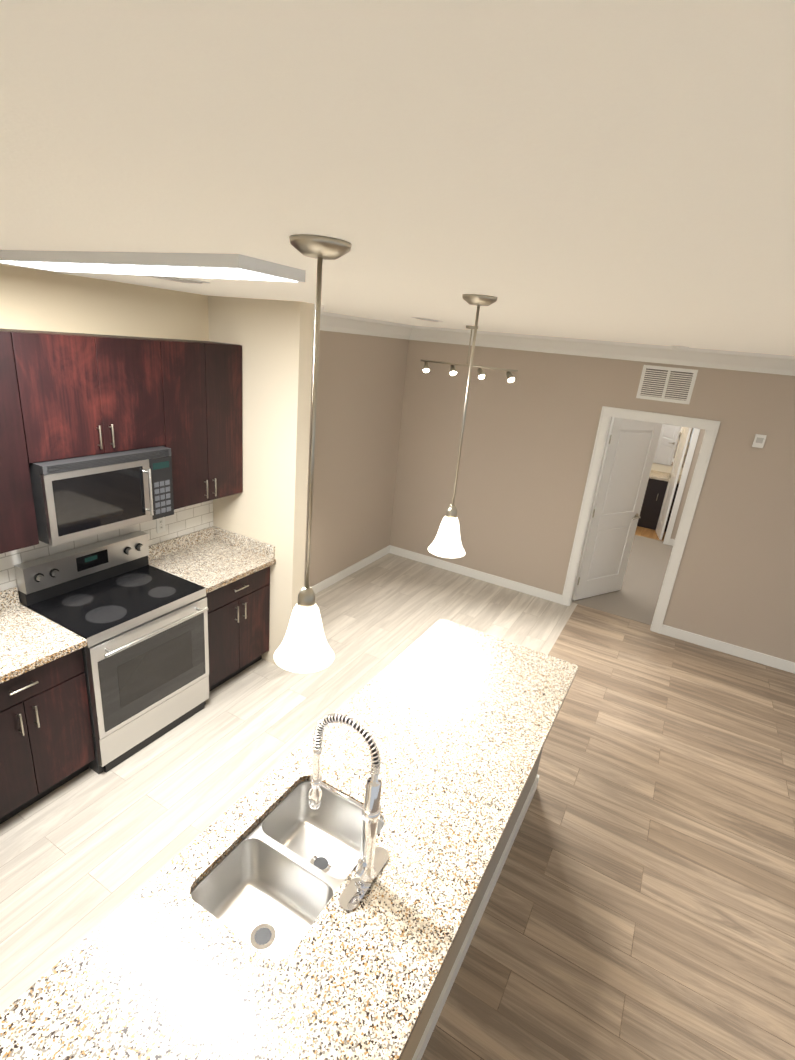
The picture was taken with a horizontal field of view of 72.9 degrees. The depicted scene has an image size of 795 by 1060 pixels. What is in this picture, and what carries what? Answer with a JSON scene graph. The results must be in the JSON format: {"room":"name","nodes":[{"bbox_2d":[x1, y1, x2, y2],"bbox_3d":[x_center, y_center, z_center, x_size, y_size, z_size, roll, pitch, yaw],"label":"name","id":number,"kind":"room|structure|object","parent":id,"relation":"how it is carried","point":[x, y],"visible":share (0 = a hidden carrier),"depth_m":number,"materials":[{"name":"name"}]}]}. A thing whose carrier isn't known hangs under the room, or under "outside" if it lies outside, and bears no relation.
{"room":"kitchen","nodes":[
{"label":"kitchen","id":0,"kind":"room"},
{"bbox_2d":[0,264,208,604],"bbox_3d":[-2.748,0.259,2.087,0.120,2.720,5.380,15,21,26],"label":"wall","id":1,"kind":"structure","parent":0,"point":[35,300],"depth_m":3.10,"materials":[{"name":"beige paint"}]},
{"bbox_2d":[0,328,38,553],"bbox_3d":[-2.121,-0.380,2.458,0.322,1.050,0.628,15,21,26],"label":"upper cabinet","id":2,"kind":"object","parent":1,"relation":"attached to","point":[18,525],"depth_m":2.62,"materials":[{"name":"brown wood"}]},
{"bbox_2d":[16,329,167,462],"bbox_3d":[-1.750,-0.757,2.985,0.322,0.620,0.798,15,21,26],"label":"upper cabinet","id":3,"kind":"object","parent":1,"relation":"attached to","point":[64,395],"depth_m":2.87,"materials":[{"name":"brown wood"}]},
{"bbox_2d":[28,446,173,545],"bbox_3d":[-1.743,-0.249,3.130,0.446,0.426,0.756,15,21,26],"label":"microwave","id":4,"kind":"object","parent":3,"relation":"attached to","point":[77,498],"visible":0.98,"depth_m":2.97,"materials":[{"name":"grey metal"}]},
{"bbox_2d":[0,526,211,609],"bbox_3d":[-1.975,0.272,3.436,0.022,0.102,2.084,15,21,26],"label":"backsplash","id":5,"kind":"structure","parent":1,"relation":"attached to","point":[10,597],"depth_m":3.92,"materials":[{"name":"beige stone"}]},
{"bbox_2d":[0,500,213,600],"bbox_3d":[-1.954,-0.095,3.317,0.006,0.880,2.089,15,21,26],"label":"backsplash","id":6,"kind":"structure","parent":1,"relation":"attached to","point":[188,519],"depth_m":3.65,"materials":[{"name":"tile"}]},
{"bbox_2d":[156,517,165,532],"bbox_3d":[-1.691,-0.040,3.849,0.007,0.115,0.070,15,21,26],"label":"outlet","id":7,"kind":"object","parent":6,"relation":"attached to","point":[160,524],"visible":0.96,"depth_m":3.85,"materials":[{"name":"white plastic"}]},
{"bbox_2d":[164,338,242,509],"bbox_3d":[-1.411,-0.733,3.664,0.322,1.050,0.654,15,21,26],"label":"upper cabinet","id":8,"kind":"object","parent":1,"relation":"attached to","point":[205,441],"depth_m":3.57,"materials":[{"name":"brown wood"}]},
{"bbox_2d":[208,296,313,665],"bbox_3d":[-1.053,-0.271,4.070,0.820,2.720,0.140,15,21,26],"label":"wall","id":9,"kind":"structure","parent":0,"point":[268,504],"depth_m":3.78,"materials":[{"name":"beige paint"}]},
{"bbox_2d":[212,526,274,557],"bbox_3d":[-1.191,0.096,4.157,0.620,0.102,0.022,15,21,26],"label":"backsplash","id":10,"kind":"structure","parent":9,"relation":"attached to","point":[245,543],"depth_m":4.14,"materials":[{"name":"beige stone"}]},
{"bbox_2d":[313,304,328,330],"bbox_3d":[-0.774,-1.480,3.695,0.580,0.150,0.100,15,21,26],"label":"crown molding","id":11,"kind":"structure","parent":9,"relation":"attached to","point":[324,316],"depth_m":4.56,"materials":[{"name":"white wood"}]},
{"bbox_2d":[304,330,408,586],"bbox_3d":[-0.701,-0.718,5.443,0.250,2.720,2.720,15,21,26],"label":"wall","id":12,"kind":"structure","parent":0,"point":[360,387],"depth_m":5.61,"materials":[{"name":"beige paint"}]},
{"bbox_2d":[312,545,390,593],"bbox_3d":[-0.735,0.557,5.766,0.014,0.105,2.599,15,21,26],"label":"baseboard","id":13,"kind":"structure","parent":12,"relation":"attached to","point":[322,585],"depth_m":6.08,"materials":[{"name":"white wood"}]},
{"bbox_2d":[325,312,412,339],"bbox_3d":[-0.489,-1.856,4.848,0.100,0.150,2.490,15,21,26],"label":"crown molding","id":14,"kind":"structure","parent":12,"relation":"attached to","point":[342,323],"depth_m":5.18,"materials":[{"name":"white wood"}]},
{"bbox_2d":[0,0,794,355],"bbox_3d":[2.317,-1.135,3.259,7.200,0.050,13.000,15,21,26],"label":"ceiling","id":15,"kind":"structure","parent":0,"point":[612,170],"depth_m":0.55,"materials":[{"name":"white paint"}]},
{"bbox_2d":[0,250,305,281],"bbox_3d":[-0.917,-0.904,1.836,1.300,0.036,0.280,15,21,26],"label":"ceiling light panel","id":16,"kind":"object","parent":15,"relation":"attached to","point":[220,266],"visible":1,"depth_m":1.66,"materials":[{"name":"white plastic"}]},
{"bbox_2d":[140,275,209,283],"bbox_3d":[-1.028,-1.134,2.426,0.190,0.011,0.300,15,21,26],"label":"ceiling vent","id":17,"kind":"object","parent":15,"relation":"in","point":[181,279],"visible":0.56,"depth_m":2.41,"materials":[{"name":"white"}]},
{"bbox_2d":[274,234,351,672],"bbox_3d":[-0.203,-0.130,1.272,0.160,0.990,0.160,15,21,26],"label":"pendant light","id":18,"kind":"object","parent":15,"relation":"hanging from","point":[304,647],"visible":1,"depth_m":1.36,"materials":[{"name":"white glass"}]},
{"bbox_2d":[411,317,442,321],"bbox_3d":[0.225,-1.584,4.059,0.120,0.011,0.300,15,21,26],"label":"ceiling vent","id":19,"kind":"object","parent":15,"relation":"in","point":[428,319],"visible":1,"depth_m":3.99,"materials":[{"name":"white"}]},
{"bbox_2d":[428,294,496,557],"bbox_3d":[0.252,-0.377,2.104,0.160,0.990,0.160,15,21,26],"label":"pendant light","id":20,"kind":"object","parent":15,"relation":"hanging from","point":[446,543],"visible":1,"depth_m":2.19,"materials":[{"name":"white glass"}]},
{"bbox_2d":[421,325,517,382],"bbox_3d":[0.612,-1.527,4.625,0.900,0.421,0.110,15,21,26],"label":"track light","id":21,"kind":"object","parent":15,"relation":"attached to","point":[481,375],"visible":0.98,"depth_m":4.61,"materials":[{"name":"silver metal"}]},
{"bbox_2d":[672,345,688,350],"bbox_3d":[2.383,-1.532,4.540,0.128,0.034,0.128,15,21,26],"label":"smoke detector","id":22,"kind":"object","parent":15,"relation":"attached to","point":[681,348],"visible":1,"depth_m":4.50,"materials":[{"name":"white plastic"}]},
{"bbox_2d":[0,553,794,1059],"bbox_3d":[0.861,2.068,2.123,7.200,0.050,8.100,15,21,26],"label":"floor","id":23,"kind":"structure","parent":0,"point":[640,904],"depth_m":2.98,"materials":[{"name":"beige wood"}]},
{"bbox_2d":[0,646,94,823],"bbox_3d":[-2.131,1.019,2.875,0.601,0.884,0.628,15,21,26],"label":"base cabinet","id":24,"kind":"object","parent":23,"relation":"on","point":[46,744],"depth_m":2.79,"materials":[{"name":"brown wood"}]},
{"bbox_2d":[0,604,86,681],"bbox_3d":[-2.067,0.591,2.712,0.652,0.037,0.628,15,21,26],"label":"countertop","id":25,"kind":"structure","parent":24,"relation":"on","point":[29,640],"depth_m":2.77,"materials":[{"name":"beige stone"}]},
{"bbox_2d":[14,531,208,773],"bbox_3d":[-1.711,0.730,3.398,0.707,1.160,0.794,15,21,26],"label":"range","id":26,"kind":"object","parent":23,"relation":"on","point":[129,613],"visible":0.94,"depth_m":3.24,"materials":[{"name":"grey metal"}]},
{"bbox_2d":[205,566,269,691],"bbox_3d":[-1.422,0.665,4.080,0.601,0.884,0.656,15,21,26],"label":"base cabinet","id":27,"kind":"object","parent":23,"relation":"on","point":[238,613],"depth_m":3.93,"materials":[{"name":"brown wood"}]},
{"bbox_2d":[149,538,275,593],"bbox_3d":[-1.358,0.238,3.917,0.652,0.037,0.656,15,21,26],"label":"countertop","id":28,"kind":"structure","parent":27,"relation":"on","point":[212,565],"depth_m":3.86,"materials":[{"name":"beige stone"}]},
{"bbox_2d":[400,751,541,1059],"bbox_3d":[-0.104,1.461,2.243,0.774,0.837,2.738,15,21,26],"label":"kitchen island","id":29,"kind":"object","parent":23,"relation":"on","point":[424,1029],"depth_m":2.34,"materials":[{"name":"paint"}]},
{"bbox_2d":[0,619,577,1059],"bbox_3d":[-0.032,1.056,2.145,0.892,0.056,2.844,15,21,26],"label":"island countertop","id":30,"kind":"structure","parent":29,"relation":"on","point":[243,946],"depth_m":1.78,"materials":[{"name":"beige stone"}]},
{"bbox_2d":[308,713,388,910],"bbox_3d":[-0.169,0.845,1.724,0.272,0.591,0.250,15,21,26],"label":"faucet","id":31,"kind":"object","parent":30,"relation":"on","point":[368,866],"visible":1,"depth_m":1.70,"materials":[{"name":"silver metal"}]},
{"bbox_2d":[390,340,794,661],"bbox_3d":[3.056,-0.181,4.947,6.950,2.720,0.120,15,21,26],"label":"wall","id":32,"kind":"structure","parent":0,"point":[529,435],"depth_m":5.42,"materials":[{"name":"beige paint"}]},
{"bbox_2d":[390,545,561,603],"bbox_3d":[0.851,0.501,6.363,2.171,0.105,0.014,15,21,26],"label":"baseboard","id":33,"kind":"structure","parent":32,"relation":"attached to","point":[544,594],"depth_m":6.30,"materials":[{"name":"white wood"}]},
{"bbox_2d":[413,325,794,375],"bbox_3d":[3.118,-1.362,4.432,6.950,0.150,0.100,15,21,26],"label":"crown molding","id":34,"kind":"structure","parent":32,"relation":"attached to","point":[710,358],"depth_m":4.97,"materials":[{"name":"white wood"}]},
{"bbox_2d":[573,417,661,599],"bbox_3d":[2.394,-0.204,5.854,0.448,2.022,0.721,15,21,26],"label":"bedroom door","id":35,"kind":"structure","parent":32,"relation":"in","point":[630,451],"depth_m":5.82,"materials":[{"name":"white painted wood"},{"name":"brushed nickel"}]},
{"bbox_2d":[560,406,719,633],"bbox_3d":[2.354,-0.091,5.386,1.008,2.135,0.164,15,21,26],"label":"trim","id":36,"kind":"structure","parent":32,"relation":"attached to","point":[709,427],"depth_m":5.23,"materials":[{"name":"white wood"}]},
{"bbox_2d":[636,365,697,403],"bbox_3d":[2.441,-1.323,4.892,0.450,0.300,0.016,15,21,26],"label":"air vent","id":37,"kind":"object","parent":32,"relation":"in","point":[666,384],"visible":1,"depth_m":4.89,"materials":[{"name":"white metal"}]},
{"bbox_2d":[660,624,794,673],"bbox_3d":[4.290,1.445,4.617,3.751,0.105,0.014,15,21,26],"label":"baseboard","id":38,"kind":"structure","parent":32,"relation":"attached to","point":[742,652],"depth_m":5.17,"materials":[{"name":"white wood"}]},
{"bbox_2d":[752,434,766,447],"bbox_3d":[3.123,-0.767,4.649,0.080,0.110,0.023,15,21,26],"label":"thermostat","id":39,"kind":"object","parent":32,"relation":"attached to","point":[759,441],"visible":1,"depth_m":4.64,"materials":[{"name":"white plastic"}]},
{"bbox_2d":[572,535,672,624],"bbox_3d":[2.776,0.443,7.292,4.400,0.054,3.220,15,21,26],"label":"floor carpet","id":40,"kind":"object","parent":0,"point":[635,597],"depth_m":6.55,"materials":[{"name":"beige carpet"}]},
{"bbox_2d":[635,526,665,540],"bbox_3d":[3.980,-0.156,9.340,4.400,0.052,1.680,15,21,26],"label":"floor","id":41,"kind":"structure","parent":0,"point":[646,532],"depth_m":8.68,"materials":[{"name":"brown wood"}]},
{"bbox_2d":[637,478,678,531],"bbox_3d":[4.228,-0.505,9.071,2.200,0.830,0.595,15,21,26],"label":"bathroom vanity","id":42,"kind":"object","parent":41,"relation":"on","point":[656,488],"depth_m":8.80,"materials":[{"name":"black wood"}]},
{"bbox_2d":[649,470,680,481],"bbox_3d":[4.270,-0.916,8.932,2.220,0.038,0.595,15,21,26],"label":"countertop","id":43,"kind":"structure","parent":42,"relation":"on","point":[653,474],"depth_m":8.81,"materials":[{"name":"beige stone"}]},
{"bbox_2d":[651,463,682,474],"bbox_3d":[4.278,-1.543,9.177,4.000,2.720,0.120,15,21,26],"label":"wall","id":44,"kind":"structure","parent":0,"point":[661,467],"depth_m":9.11,"materials":[{"name":"white paint"}]},
{"bbox_2d":[653,424,693,467],"bbox_3d":[4.467,-1.658,8.919,2.100,1.140,0.070,15,21,26],"label":"bathroom mirror","id":45,"kind":"object","parent":44,"relation":"attached to","point":[667,444],"visible":0.11,"depth_m":8.97,"materials":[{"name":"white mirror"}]},
{"bbox_2d":[670,429,704,538],"bbox_3d":[3.664,-1.237,8.133,4.240,2.720,0.120,15,21,26],"label":"wall","id":46,"kind":"structure","parent":0,"point":[688,482],"depth_m":7.87,"materials":[{"name":"beige paint"}]},
{"bbox_2d":[669,539,674,545],"bbox_3d":[4.690,0.332,7.909,1.280,0.105,0.014,15,21,26],"label":"baseboard","id":47,"kind":"structure","parent":46,"relation":"attached to","point":[671,542],"depth_m":8.17,"materials":[{"name":"white"}]},
{"bbox_2d":[656,427,691,539],"bbox_3d":[4.239,-0.868,8.275,0.173,2.022,0.456,15,21,26],"label":"bathroom door","id":48,"kind":"structure","parent":46,"relation":"in","point":[674,476],"depth_m":8.25,"materials":[{"name":"white wood"}]},
{"bbox_2d":[663,428,699,544],"bbox_3d":[3.848,-0.893,8.113,0.940,2.120,0.140,15,21,26],"label":"trim","id":49,"kind":"structure","parent":46,"relation":"attached to","point":[685,472],"depth_m":7.91,"materials":[{"name":"white wood"}]}
]}

